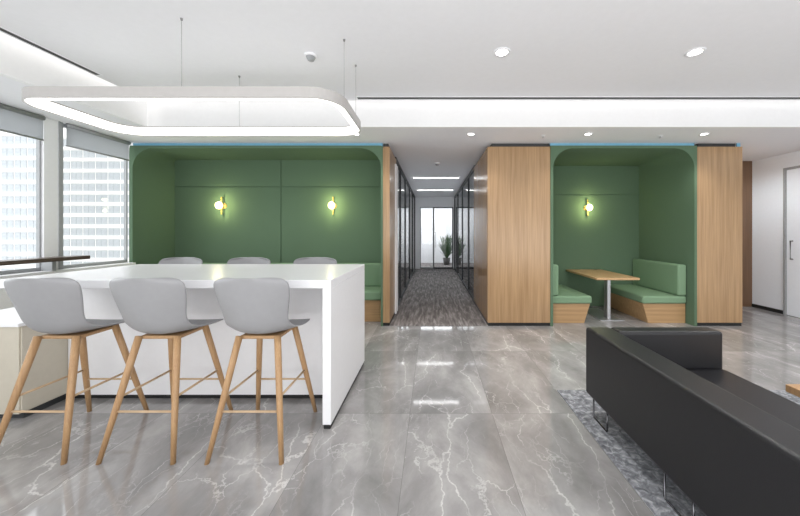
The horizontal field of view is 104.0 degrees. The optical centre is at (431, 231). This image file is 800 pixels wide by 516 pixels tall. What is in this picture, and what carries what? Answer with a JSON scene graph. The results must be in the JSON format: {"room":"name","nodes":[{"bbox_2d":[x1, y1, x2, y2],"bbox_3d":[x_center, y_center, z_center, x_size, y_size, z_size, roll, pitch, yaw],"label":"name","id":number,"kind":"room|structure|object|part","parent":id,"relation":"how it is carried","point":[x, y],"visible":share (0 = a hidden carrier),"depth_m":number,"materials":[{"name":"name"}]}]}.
{"room":"common room","nodes":[
{"label":"common room","id":0,"kind":"room"},
{"bbox_2d":[0,262,135,309],"bbox_3d":[-4.490,0.925,1.050,0.220,0.950,7.100,0,0,0],"label":"wall","id":1,"kind":"structure","parent":0,"point":[5,302],"depth_m":3.46,"materials":[{"name":"white paint"}]},
{"bbox_2d":[0,139,40,274],"bbox_3d":[-4.540,-0.440,2.000,0.040,1.780,3.200,0,0,0],"label":"window","id":2,"kind":"structure","parent":1,"relation":"in","point":[38,142],"depth_m":3.58,"materials":[{"name":"grey metal"}]},
{"bbox_2d":[0,255,89,270],"bbox_3d":[-4.332,0.367,1.650,0.325,0.165,4.300,0,0,0],"label":"bar","id":3,"kind":"object","parent":1,"relation":"on","point":[48,263],"visible":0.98,"depth_m":3.47,"materials":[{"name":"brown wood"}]},
{"bbox_2d":[41,118,57,270],"bbox_3d":[-4.525,-0.440,3.670,0.070,1.780,0.140,0,0,0],"label":"column","id":4,"kind":"structure","parent":1,"relation":"attached to","point":[49,146],"depth_m":3.65,"materials":[{"name":"white paint"}]},
{"bbox_2d":[58,121,62,268],"bbox_3d":[-4.520,-0.440,3.760,0.080,1.780,0.040,0,0,0],"label":"trim","id":5,"kind":"structure","parent":1,"relation":"attached to","point":[60,124],"depth_m":3.75,"materials":[{"name":"grey metal"}]},
{"bbox_2d":[63,124,127,268],"bbox_3d":[-4.540,-0.440,4.200,0.040,1.780,0.840,0,0,0],"label":"window","id":6,"kind":"structure","parent":1,"relation":"in","point":[125,260],"depth_m":4.60,"materials":[{"name":"grey metal"}]},
{"bbox_2d":[65,123,130,160],"bbox_3d":[-4.455,-1.188,4.190,0.050,0.285,0.780,0,0,0],"label":"roller blind","id":7,"kind":"object","parent":6,"relation":"attached to","point":[77,137],"visible":1,"depth_m":4.13,"materials":[{"name":"grey fabric"}]},
{"bbox_2d":[383,147,395,322],"bbox_3d":[-0.680,0.040,5.055,0.100,2.620,0.850,0,0,0],"label":"wall","id":8,"kind":"structure","parent":0,"point":[389,160],"depth_m":4.63,"materials":[{"name":"brown wood"}]},
{"bbox_2d":[383,312,394,325],"bbox_3d":[-0.682,1.375,5.060,0.095,0.050,0.840,0,0,0],"label":"baseboard","id":9,"kind":"structure","parent":8,"relation":"attached to","point":[384,324],"depth_m":4.64,"materials":[{"name":"black metal"}]},
{"bbox_2d":[395,164,397,313],"bbox_3d":[-0.614,0.115,5.360,0.028,2.530,0.220,0,0,0],"label":"trim","id":10,"kind":"structure","parent":8,"relation":"attached to","point":[396,166],"depth_m":5.26,"materials":[{"name":"white paint"}]},
{"bbox_2d":[0,263,799,515],"bbox_3d":[0.750,1.447,5.850,10.700,0.106,16.700,0,0,0],"label":"floor","id":11,"kind":"structure","parent":0,"point":[434,420],"depth_m":2.10,"materials":[{"name":"grey stone"}]},
{"bbox_2d":[0,307,67,417],"bbox_3d":[-3.400,1.038,2.748,0.720,0.725,0.925,0,0,0],"label":"base cabinet","id":12,"kind":"object","parent":11,"relation":"on","point":[50,363],"visible":0.23,"depth_m":2.37,"materials":[{"name":"beige laminate"}]},
{"bbox_3d":[-3.050,1.025,2.527,0.011,0.630,0.435,0,0,0],"label":"panel","id":13,"kind":"part","parent":12,"relation":"part of","materials":[{"name":"beige laminate"}]},
{"bbox_2d":[0,277,148,464],"bbox_3d":[-2.450,0.840,2.155,0.478,1.121,0.577,0,0,0],"label":"bar stool","id":14,"kind":"object","parent":11,"relation":"on","point":[54,307],"visible":0.94,"depth_m":1.96,"materials":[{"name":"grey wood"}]},
{"bbox_3d":[-2.625,1.038,1.961,0.042,0.723,0.218,0,0,34],"label":"leg","id":15,"kind":"part","parent":14,"relation":"part of","materials":[{"name":"brown wood"}]},
{"bbox_3d":[-2.275,1.038,1.961,0.042,0.723,0.218,0,0,-34],"label":"leg","id":16,"kind":"part","parent":14,"relation":"part of","materials":[{"name":"brown wood"}]},
{"bbox_3d":[-2.450,0.694,2.170,0.260,0.023,0.250,0,0,0],"label":"seat mount","id":17,"kind":"part","parent":14,"relation":"part of","materials":[{"name":"brown wood"}]},
{"bbox_3d":[-2.625,1.038,2.352,0.042,0.723,0.214,0,0,-35],"label":"leg","id":18,"kind":"part","parent":14,"relation":"part of","materials":[{"name":"brown wood"}]},
{"bbox_3d":[-2.276,1.038,2.352,0.042,0.723,0.214,0,0,35],"label":"leg","id":19,"kind":"part","parent":14,"relation":"part of","materials":[{"name":"brown wood"}]},
{"bbox_2d":[95,277,232,464],"bbox_3d":[-1.790,0.840,2.155,0.478,1.121,0.577,0,0,0],"label":"bar stool","id":20,"kind":"object","parent":11,"relation":"on","point":[156,307],"visible":0.98,"depth_m":1.95,"materials":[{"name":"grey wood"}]},
{"bbox_3d":[-1.965,1.038,1.961,0.042,0.723,0.218,0,0,34],"label":"leg","id":21,"kind":"part","parent":20,"relation":"part of","materials":[{"name":"brown wood"}]},
{"bbox_3d":[-1.965,1.038,2.352,0.042,0.723,0.214,0,0,-35],"label":"leg","id":22,"kind":"part","parent":20,"relation":"part of","materials":[{"name":"brown wood"}]},
{"bbox_3d":[-1.790,0.694,2.170,0.260,0.023,0.250,0,0,0],"label":"seat mount","id":23,"kind":"part","parent":20,"relation":"part of","materials":[{"name":"brown wood"}]},
{"bbox_3d":[-1.615,1.038,1.961,0.042,0.723,0.218,0,0,-34],"label":"leg","id":24,"kind":"part","parent":20,"relation":"part of","materials":[{"name":"brown wood"}]},
{"bbox_3d":[-1.615,1.038,2.352,0.042,0.723,0.214,0,0,35],"label":"leg","id":25,"kind":"part","parent":20,"relation":"part of","materials":[{"name":"brown wood"}]},
{"bbox_2d":[159,257,202,263],"bbox_3d":[-2.730,0.840,3.180,0.478,1.121,0.577,0,0,0],"label":"bar stool","id":26,"kind":"object","parent":11,"relation":"on","point":[174,260],"visible":0.2,"depth_m":3.43,"materials":[{"name":"grey plastic"}]},
{"bbox_2d":[0,264,364,428],"bbox_3d":[-1.907,0.870,2.750,2.385,1.060,1.100,0,0,0],"label":"bar table","id":27,"kind":"object","parent":11,"relation":"on","point":[332,296],"depth_m":2.60,"materials":[{"name":"white laminate"}]},
{"bbox_2d":[0,264,364,287],"bbox_3d":[-1.907,0.370,2.750,2.385,0.060,1.100,0,0,0],"label":"countertop","id":28,"kind":"structure","parent":27,"relation":"on","point":[192,275],"depth_m":2.55,"materials":[{"name":"white stone"}]},
{"bbox_3d":[-0.745,0.882,2.750,0.060,0.965,1.100,0,0,0],"label":"panel","id":29,"kind":"part","parent":27,"relation":"part of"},
{"bbox_2d":[227,257,270,263],"bbox_3d":[-1.990,0.840,3.180,0.478,1.121,0.577,0,0,0],"label":"bar stool","id":30,"kind":"object","parent":11,"relation":"on","point":[241,260],"visible":0.11,"depth_m":3.43,"materials":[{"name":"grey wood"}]},
{"bbox_2d":[129,146,382,325],"bbox_3d":[-2.615,0.058,5.031,3.769,2.685,0.818,0,0,0],"label":"booth","id":31,"kind":"object","parent":11,"relation":"on","point":[276,198],"visible":0.76,"depth_m":5.38,"materials":[{"name":"green paint"}]},
{"bbox_2d":[215,197,226,213],"bbox_3d":[-3.598,-0.450,5.287,0.120,0.300,0.185,0,0,0],"label":"wall sconce","id":32,"kind":"object","parent":31,"relation":"attached to","point":[219,205],"visible":1,"depth_m":5.24,"materials":[{"name":"white glass"}]},
{"bbox_3d":[-3.598,-0.450,5.255,0.120,0.120,0.120,0,0,0],"label":"globe","id":33,"kind":"part","parent":32,"relation":"part of","materials":[{"name":"white glass"}]},
{"bbox_3d":[-2.615,0.058,5.410,3.769,2.685,0.060,0,0,0],"label":"panel","id":34,"kind":"part","parent":31,"relation":"part of","materials":[{"name":"green fabric"}]},
{"bbox_2d":[328,197,336,213],"bbox_3d":[-1.695,-0.450,5.287,0.120,0.300,0.185,0,0,0],"label":"wall sconce","id":35,"kind":"object","parent":31,"relation":"attached to","point":[331,205],"visible":1,"depth_m":5.23,"materials":[{"name":"white glass"}]},
{"bbox_3d":[-1.695,-0.450,5.255,0.120,0.120,0.120,0,0,0],"label":"globe","id":36,"kind":"part","parent":35,"relation":"part of","materials":[{"name":"white glass"}]},
{"bbox_2d":[204,277,316,464],"bbox_3d":[-1.135,0.840,2.155,0.478,1.121,0.577,0,0,0],"label":"bar stool","id":37,"kind":"object","parent":11,"relation":"on","point":[258,308],"visible":1,"depth_m":1.95,"materials":[{"name":"grey plastic"}]},
{"bbox_3d":[-1.310,1.038,1.961,0.042,0.723,0.218,0,0,34],"label":"leg","id":38,"kind":"part","parent":37,"relation":"part of","materials":[{"name":"brown wood"}]},
{"bbox_3d":[-1.310,1.038,2.352,0.042,0.723,0.214,0,0,-35],"label":"leg","id":39,"kind":"part","parent":37,"relation":"part of","materials":[{"name":"brown wood"}]},
{"bbox_3d":[-1.135,0.694,2.170,0.260,0.023,0.250,0,0,0],"label":"seat mount","id":40,"kind":"part","parent":37,"relation":"part of","materials":[{"name":"brown wood"}]},
{"bbox_3d":[-0.960,1.038,1.961,0.042,0.723,0.218,0,0,-34],"label":"leg","id":41,"kind":"part","parent":37,"relation":"part of","materials":[{"name":"brown wood"}]},
{"bbox_3d":[-0.960,1.038,2.352,0.042,0.723,0.214,0,0,35],"label":"leg","id":42,"kind":"part","parent":37,"relation":"part of","materials":[{"name":"brown wood"}]},
{"bbox_2d":[203,263,380,321],"bbox_3d":[-2.605,0.965,5.089,3.670,0.870,0.578,0,0,0],"label":"bench","id":43,"kind":"object","parent":11,"relation":"on","point":[372,270],"visible":0.06,"depth_m":4.89,"materials":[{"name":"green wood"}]},
{"bbox_3d":[-2.605,0.725,5.314,3.670,0.390,0.127,0,0,0],"label":"backrest","id":44,"kind":"part","parent":43,"relation":"part of","materials":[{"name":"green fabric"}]},
{"bbox_2d":[365,286,380,299],"bbox_3d":[-2.605,0.990,5.088,3.670,0.140,0.575,0,0,0],"label":"seat cushion","id":45,"kind":"object","parent":43,"relation":"on","point":[371,292],"depth_m":4.80,"materials":[{"name":"green fabric"}]},
{"bbox_2d":[293,257,336,263],"bbox_3d":[-1.270,0.840,3.180,0.478,1.121,0.577,0,0,0],"label":"bar stool","id":46,"kind":"object","parent":11,"relation":"on","point":[307,260],"visible":0.24,"depth_m":3.43,"materials":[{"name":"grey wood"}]},
{"bbox_2d":[438,234,451,264],"bbox_3d":[0.638,0.731,13.216,0.837,1.326,0.834,0,0,0],"label":"potted plant","id":47,"kind":"object","parent":11,"relation":"on","point":[446,248],"visible":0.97,"depth_m":13.06,"materials":[{"name":"green plant"}]},
{"bbox_3d":[0.620,1.244,13.200,0.320,0.300,0.320,0,0,0],"label":"pot","id":48,"kind":"part","parent":47,"relation":"part of","materials":[{"name":"grey ceramic"}]},
{"bbox_2d":[553,264,591,322],"bbox_3d":[2.127,0.950,5.300,0.645,0.900,1.100,0,0,0],"label":"bench","id":49,"kind":"object","parent":11,"relation":"on","point":[570,305],"visible":0.46,"depth_m":4.78,"materials":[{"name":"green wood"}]},
{"bbox_3d":[1.873,0.740,5.300,0.135,0.480,1.100,0,0,0],"label":"backrest","id":50,"kind":"part","parent":49,"relation":"part of","materials":[{"name":"green fabric"}]},
{"bbox_2d":[553,284,591,303],"bbox_3d":[2.127,1.040,5.300,0.645,0.120,1.100,0,0,0],"label":"seat cushion","id":51,"kind":"object","parent":49,"relation":"on","point":[566,295],"depth_m":4.76,"materials":[{"name":"green fabric"}]},
{"bbox_2d":[566,269,639,320],"bbox_3d":[2.840,1.050,5.290,0.660,0.700,1.100,0,0,0],"label":"dining table","id":52,"kind":"object","parent":11,"relation":"on","point":[597,274],"visible":0.94,"depth_m":5.05,"materials":[{"name":"brown wood"}]},
{"bbox_3d":[2.845,1.394,5.290,0.370,0.012,0.780,0,0,0],"label":"plate","id":53,"kind":"part","parent":52,"relation":"part of","materials":[{"name":"metal"}]},
{"bbox_2d":[549,146,696,325],"bbox_3d":[2.850,0.058,5.271,2.178,2.685,1.298,0,0,0],"label":"booth","id":54,"kind":"object","parent":11,"relation":"on","point":[643,199],"visible":0.71,"depth_m":5.85,"materials":[{"name":"green paint"}]},
{"bbox_2d":[583,200,592,215],"bbox_3d":[2.902,-0.452,5.768,0.120,0.300,0.185,0,0,0],"label":"wall sconce","id":55,"kind":"object","parent":54,"relation":"attached to","point":[588,207],"visible":1,"depth_m":5.72,"materials":[{"name":"white glass"}]},
{"bbox_3d":[2.902,-0.452,5.735,0.120,0.120,0.120,0,0,0],"label":"globe","id":56,"kind":"part","parent":55,"relation":"part of","materials":[{"name":"white glass"}]},
{"bbox_3d":[2.850,0.058,5.890,2.178,2.685,0.060,0,0,0],"label":"panel","id":57,"kind":"part","parent":54,"relation":"part of","materials":[{"name":"green fabric"}]},
{"bbox_2d":[610,259,685,322],"bbox_3d":[3.558,0.950,5.300,0.675,0.900,1.100,0,0,0],"label":"bench","id":58,"kind":"object","parent":11,"relation":"on","point":[659,294],"visible":0.88,"depth_m":4.95,"materials":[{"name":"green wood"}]},
{"bbox_2d":[610,284,685,303],"bbox_3d":[3.558,1.040,5.300,0.675,0.120,1.100,0,0,0],"label":"seat cushion","id":59,"kind":"object","parent":58,"relation":"on","point":[636,293],"depth_m":4.96,"materials":[{"name":"green fabric"}]},
{"bbox_3d":[3.828,0.740,5.300,0.135,0.480,1.100,0,0,0],"label":"backrest","id":60,"kind":"part","parent":58,"relation":"part of","materials":[{"name":"green fabric"}]},
{"bbox_2d":[557,390,799,515],"bbox_3d":[2.500,1.395,1.070,2.800,0.010,3.340,0,0,0],"label":"rug","id":61,"kind":"object","parent":11,"relation":"on","point":[644,475],"visible":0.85,"depth_m":1.91,"materials":[{"name":"grey carpet"}]},
{"bbox_2d":[586,327,799,515],"bbox_3d":[1.670,1.062,1.335,0.960,0.654,2.170,0,0,0],"label":"sofa","id":62,"kind":"object","parent":61,"relation":"on","point":[730,443],"visible":1,"depth_m":1.53,"materials":[{"name":"black leather"}]},
{"bbox_3d":[1.211,1.314,2.240,0.011,0.149,0.190,0,0,0],"label":"leg","id":63,"kind":"part","parent":62,"relation":"part of","materials":[{"name":"silver metal"}]},
{"bbox_3d":[1.766,0.990,2.355,0.769,0.510,0.130,0,0,0],"label":"armrest","id":64,"kind":"part","parent":62,"relation":"part of","materials":[{"name":"black leather"}]},
{"bbox_3d":[1.211,1.314,1.530,0.011,0.149,0.190,0,0,0],"label":"leg","id":65,"kind":"part","parent":62,"relation":"part of","materials":[{"name":"silver metal"}]},
{"bbox_2d":[687,369,799,429],"bbox_3d":[1.766,1.065,1.812,0.768,0.130,0.951,0,0,0],"label":"seat cushion","id":66,"kind":"object","parent":62,"relation":"on","point":[788,411],"depth_m":1.91,"materials":[{"name":"black leather"}]},
{"bbox_2d":[786,384,799,397],"bbox_3d":[2.830,1.202,1.640,0.940,0.375,0.880,0,0,0],"label":"coffee table","id":67,"kind":"object","parent":61,"relation":"on","point":[794,389],"visible":1,"depth_m":2.04,"materials":[{"name":"brown wood"}]},
{"bbox_2d":[697,147,741,322],"bbox_3d":[4.280,0.040,5.315,0.680,2.620,1.370,0,0,0],"label":"wall pier","id":68,"kind":"object","parent":11,"relation":"on","point":[719,169],"visible":0.5,"depth_m":4.63,"materials":[{"name":"brown wood"}]},
{"bbox_2d":[697,323,740,325],"bbox_3d":[4.277,1.375,5.320,0.675,0.050,1.360,0,0,0],"label":"baseboard","id":69,"kind":"object","parent":68,"relation":"attached to","point":[698,324],"visible":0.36,"depth_m":4.64,"materials":[{"name":"black metal"}]},
{"bbox_2d":[0,0,799,99],"bbox_3d":[1.280,-1.645,0.660,9.540,0.050,6.320,0,0,0],"label":"ceiling","id":70,"kind":"structure","parent":0,"point":[397,47],"depth_m":2.70,"materials":[{"name":"paint"}]},
{"bbox_2d":[0,26,102,75],"bbox_3d":[-3.435,-1.617,0.850,0.074,0.005,4.724,0,0,0],"label":"ceiling vent","id":71,"kind":"object","parent":70,"relation":"in","point":[2,29],"visible":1,"depth_m":2.77,"materials":[{"name":"black metal"}]},
{"bbox_2d":[22,18,360,135],"bbox_3d":[-1.960,-1.312,2.795,2.520,0.615,0.950,0,0,0],"label":"pendant light","id":72,"kind":"object","parent":70,"relation":"hanging from","point":[39,97],"visible":1,"depth_m":2.35,"materials":[{"name":"metal"}]},
{"bbox_2d":[25,98,358,135],"bbox_3d":[-1.960,-1.046,2.795,2.494,0.074,0.924,0,0,0],"label":"diffuser","id":73,"kind":"object","parent":72,"relation":"attached to","point":[45,104],"depth_m":3.17,"materials":[{"name":"white plastic"}]},
{"bbox_2d":[304,52,316,61],"bbox_3d":[-1.110,-1.595,2.850,0.110,0.050,0.110,0,0,0],"label":"smoke detector","id":74,"kind":"object","parent":70,"relation":"attached to","point":[310,56],"visible":1,"depth_m":2.82,"materials":[{"name":"white paint"}]},
{"bbox_2d":[0,32,799,128],"bbox_3d":[1.190,-1.575,0.750,9.720,0.490,6.500,0,0,0],"label":"cove","id":75,"kind":"object","parent":70,"relation":"in","point":[23,63],"visible":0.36,"depth_m":3.94,"materials":[{"name":"paint"}]},
{"bbox_2d":[493,47,510,56],"bbox_3d":[0.630,-1.616,2.800,0.153,0.008,0.153,0,0,0],"label":"recessed light","id":76,"kind":"object","parent":70,"relation":"in","point":[502,51],"visible":1,"depth_m":2.79,"materials":[{"name":"paint"}]},
{"bbox_2d":[356,96,799,99],"bbox_3d":[2.350,-1.617,3.757,6.524,0.005,0.079,0,0,0],"label":"ceiling vent","id":77,"kind":"object","parent":70,"relation":"in","point":[357,97],"visible":1,"depth_m":3.74,"materials":[{"name":"black metal"}]},
{"bbox_2d":[685,47,706,56],"bbox_3d":[2.370,-1.616,2.800,0.153,0.008,0.153,0,0,0],"label":"recessed light","id":78,"kind":"object","parent":70,"relation":"in","point":[694,52],"visible":1,"depth_m":2.79,"materials":[{"name":"paint"}]},
{"bbox_2d":[0,76,799,196],"bbox_3d":[0.750,-1.365,5.850,10.700,0.070,16.700,0,0,0],"label":"ceiling","id":79,"kind":"structure","parent":0,"point":[416,151],"depth_m":4.52,"materials":[{"name":"paint"}]},
{"bbox_2d":[0,103,45,140],"bbox_3d":[-4.455,-1.188,2.010,0.050,0.285,3.120,0,0,0],"label":"roller blind","id":80,"kind":"object","parent":79,"relation":"attached to","point":[13,120],"visible":1,"depth_m":3.38,"materials":[{"name":"grey fabric"}]},
{"bbox_2d":[133,143,382,145],"bbox_3d":[-2.610,-1.308,4.671,3.740,0.045,0.018,0,0,0],"label":"light strip","id":81,"kind":"object","parent":79,"relation":"attached to","point":[134,144],"visible":0.75,"depth_m":4.66,"materials":[{"name":"blue"}]},
{"bbox_2d":[417,189,452,190],"bbox_3d":[0.100,-1.315,9.700,1.100,0.030,0.120,0,0,0],"label":"recessed light","id":82,"kind":"object","parent":79,"relation":"in","point":[417,189],"visible":1,"depth_m":9.64,"materials":[{"name":"white paint"}]},
{"bbox_2d":[413,176,458,178],"bbox_3d":[0.100,-1.315,7.500,1.100,0.030,0.120,0,0,0],"label":"recessed light","id":83,"kind":"object","parent":79,"relation":"in","point":[414,177],"visible":1,"depth_m":7.44,"materials":[{"name":"white paint"}]},
{"bbox_2d":[550,143,693,145],"bbox_3d":[2.850,-1.308,4.671,2.160,0.045,0.018,0,0,0],"label":"light strip","id":84,"kind":"object","parent":79,"relation":"attached to","point":[551,144],"visible":0.86,"depth_m":4.66,"materials":[{"name":"blue"}]},
{"bbox_2d":[395,157,414,305],"bbox_3d":[-0.660,0.035,8.645,0.050,2.730,6.280,0,0,0],"label":"glass wall","id":85,"kind":"structure","parent":0,"point":[406,197],"depth_m":7.57,"materials":[{"name":"clear glass"}]},
{"bbox_3d":[-0.660,0.045,5.960,0.010,2.610,0.850,0,0,0],"label":"pane","id":86,"kind":"part","parent":85,"relation":"part of","materials":[{"name":"clear glass"}]},
{"bbox_3d":[-0.660,0.045,7.000,0.010,2.610,1.170,0,0,0],"label":"pane","id":87,"kind":"part","parent":85,"relation":"part of","materials":[{"name":"clear glass"}]},
{"bbox_3d":[-0.660,0.045,8.300,0.010,2.610,1.370,0,0,0],"label":"pane","id":88,"kind":"part","parent":85,"relation":"part of","materials":[{"name":"clear glass"}]},
{"bbox_3d":[-0.660,0.045,9.700,0.010,2.610,1.370,0,0,0],"label":"pane","id":89,"kind":"part","parent":85,"relation":"part of","materials":[{"name":"clear glass"}]},
{"bbox_3d":[-0.660,0.045,11.085,0.010,2.610,1.340,0,0,0],"label":"pane","id":90,"kind":"part","parent":85,"relation":"part of","materials":[{"name":"clear glass"}]},
{"bbox_2d":[383,144,734,146],"bbox_3d":[1.915,-1.300,5.390,5.290,0.060,1.420,0,0,0],"label":"trim","id":91,"kind":"structure","parent":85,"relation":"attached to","point":[384,145],"depth_m":4.68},
{"bbox_2d":[415,197,453,268],"bbox_3d":[0.000,0.035,11.850,6.000,2.730,0.100,0,0,0],"label":"wall","id":92,"kind":"structure","parent":0,"point":[419,201],"depth_m":11.80,"materials":[{"name":"white paint"}]},
{"bbox_2d":[420,207,432,268],"bbox_3d":[-0.200,0.220,11.825,0.500,2.340,0.070,0,0,0],"label":"window","id":93,"kind":"structure","parent":92,"relation":"in","point":[420,207],"depth_m":11.79,"materials":[{"name":"clear glass"}]},
{"bbox_2d":[433,207,452,268],"bbox_3d":[0.425,0.220,11.814,0.750,2.340,0.092,0,0,0],"label":"door","id":94,"kind":"structure","parent":92,"relation":"in","point":[433,207],"depth_m":11.79,"materials":[{"name":"clear glass"}]},
{"bbox_2d":[421,208,451,262],"bbox_3d":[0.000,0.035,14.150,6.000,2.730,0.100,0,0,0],"label":"glass door","id":95,"kind":"structure","parent":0,"point":[442,217],"depth_m":14.10,"materials":[{"name":"clear glass"}]},
{"bbox_2d":[454,165,474,300],"bbox_3d":[0.864,0.035,8.985,0.050,2.730,5.600,0,0,0],"label":"glass wall","id":96,"kind":"structure","parent":0,"point":[464,198],"depth_m":7.98,"materials":[{"name":"clear glass"}]},
{"bbox_3d":[0.864,0.045,11.035,0.010,2.610,1.440,0,0,0],"label":"pane","id":97,"kind":"part","parent":96,"relation":"part of","materials":[{"name":"clear glass"}]},
{"bbox_3d":[0.864,0.045,9.550,0.010,2.610,1.470,0,0,0],"label":"pane","id":98,"kind":"part","parent":96,"relation":"part of","materials":[{"name":"clear glass"}]},
{"bbox_3d":[0.864,0.045,8.050,0.010,2.610,1.470,0,0,0],"label":"pane","id":99,"kind":"part","parent":96,"relation":"part of","materials":[{"name":"clear glass"}]},
{"bbox_3d":[0.864,0.045,6.750,0.010,2.610,1.070,0,0,0],"label":"pane","id":100,"kind":"part","parent":96,"relation":"part of","materials":[{"name":"clear glass"}]},
{"bbox_2d":[488,147,549,322],"bbox_3d":[1.297,0.040,5.400,0.926,2.620,1.540,0,0,0],"label":"wall","id":101,"kind":"structure","parent":0,"point":[518,177],"depth_m":4.63,"materials":[{"name":"brown wood"}]},
{"bbox_2d":[474,147,487,321],"bbox_3d":[0.831,0.040,5.415,0.006,2.620,1.510,0,0,0],"label":"wall","id":102,"kind":"structure","parent":101,"relation":"attached to","point":[481,168],"depth_m":5.20,"materials":[{"name":"brown wood"}]},
{"bbox_2d":[474,301,549,325],"bbox_3d":[1.299,1.375,5.405,0.922,0.050,1.530,0,0,0],"label":"baseboard","id":103,"kind":"structure","parent":101,"relation":"attached to","point":[488,324],"depth_m":4.64,"materials":[{"name":"black metal"}]},
{"bbox_2d":[742,161,751,306],"bbox_3d":[5.310,0.035,5.880,1.380,2.730,0.100,0,0,0],"label":"wall","id":104,"kind":"structure","parent":0,"point":[746,165],"depth_m":5.83,"materials":[{"name":"brown wood"}]},
{"bbox_2d":[752,151,799,317],"bbox_3d":[6.050,0.035,1.715,0.100,2.730,8.430,0,0,0],"label":"wall","id":105,"kind":"structure","parent":0,"point":[767,173],"depth_m":5.55,"materials":[{"name":"white paint"}]},
{"bbox_2d":[752,304,782,313],"bbox_3d":[5.994,1.370,5.565,0.012,0.060,0.530,0,0,0],"label":"baseboard","id":106,"kind":"structure","parent":105,"relation":"attached to","point":[753,305],"depth_m":5.54,"materials":[{"name":"black metal"}]},
{"bbox_2d":[783,165,799,314],"bbox_3d":[5.978,0.160,4.800,0.045,2.480,0.960,0,0,0],"label":"trim","id":107,"kind":"structure","parent":105,"relation":"attached to","point":[793,167],"depth_m":5.25,"materials":[{"name":"grey metal"}]},
{"bbox_2d":[787,168,799,317],"bbox_3d":[5.962,0.175,4.800,0.077,2.430,0.880,0,0,0],"label":"door","id":108,"kind":"structure","parent":105,"relation":"in","point":[793,175],"depth_m":5.14,"materials":[{"name":"white paint"}]},
{"label":"outside","id":109,"kind":"structure","parent":0,"visible":0},
{"bbox_2d":[0,131,35,270],"bbox_3d":[-100.000,1.400,71.250,24.600,80.000,3.500,0,0,0],"label":"office tower","id":110,"kind":"structure","parent":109,"point":[17,152],"depth_m":69.92,"materials":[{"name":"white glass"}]},
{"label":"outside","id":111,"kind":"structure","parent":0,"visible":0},
{"bbox_2d":[63,128,132,264],"bbox_3d":[-87.500,-2.600,89.750,27.600,88.000,12.500,0,0,0],"label":"office tower","id":112,"kind":"structure","parent":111,"point":[93,183],"depth_m":83.92,"materials":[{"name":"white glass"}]}
]}

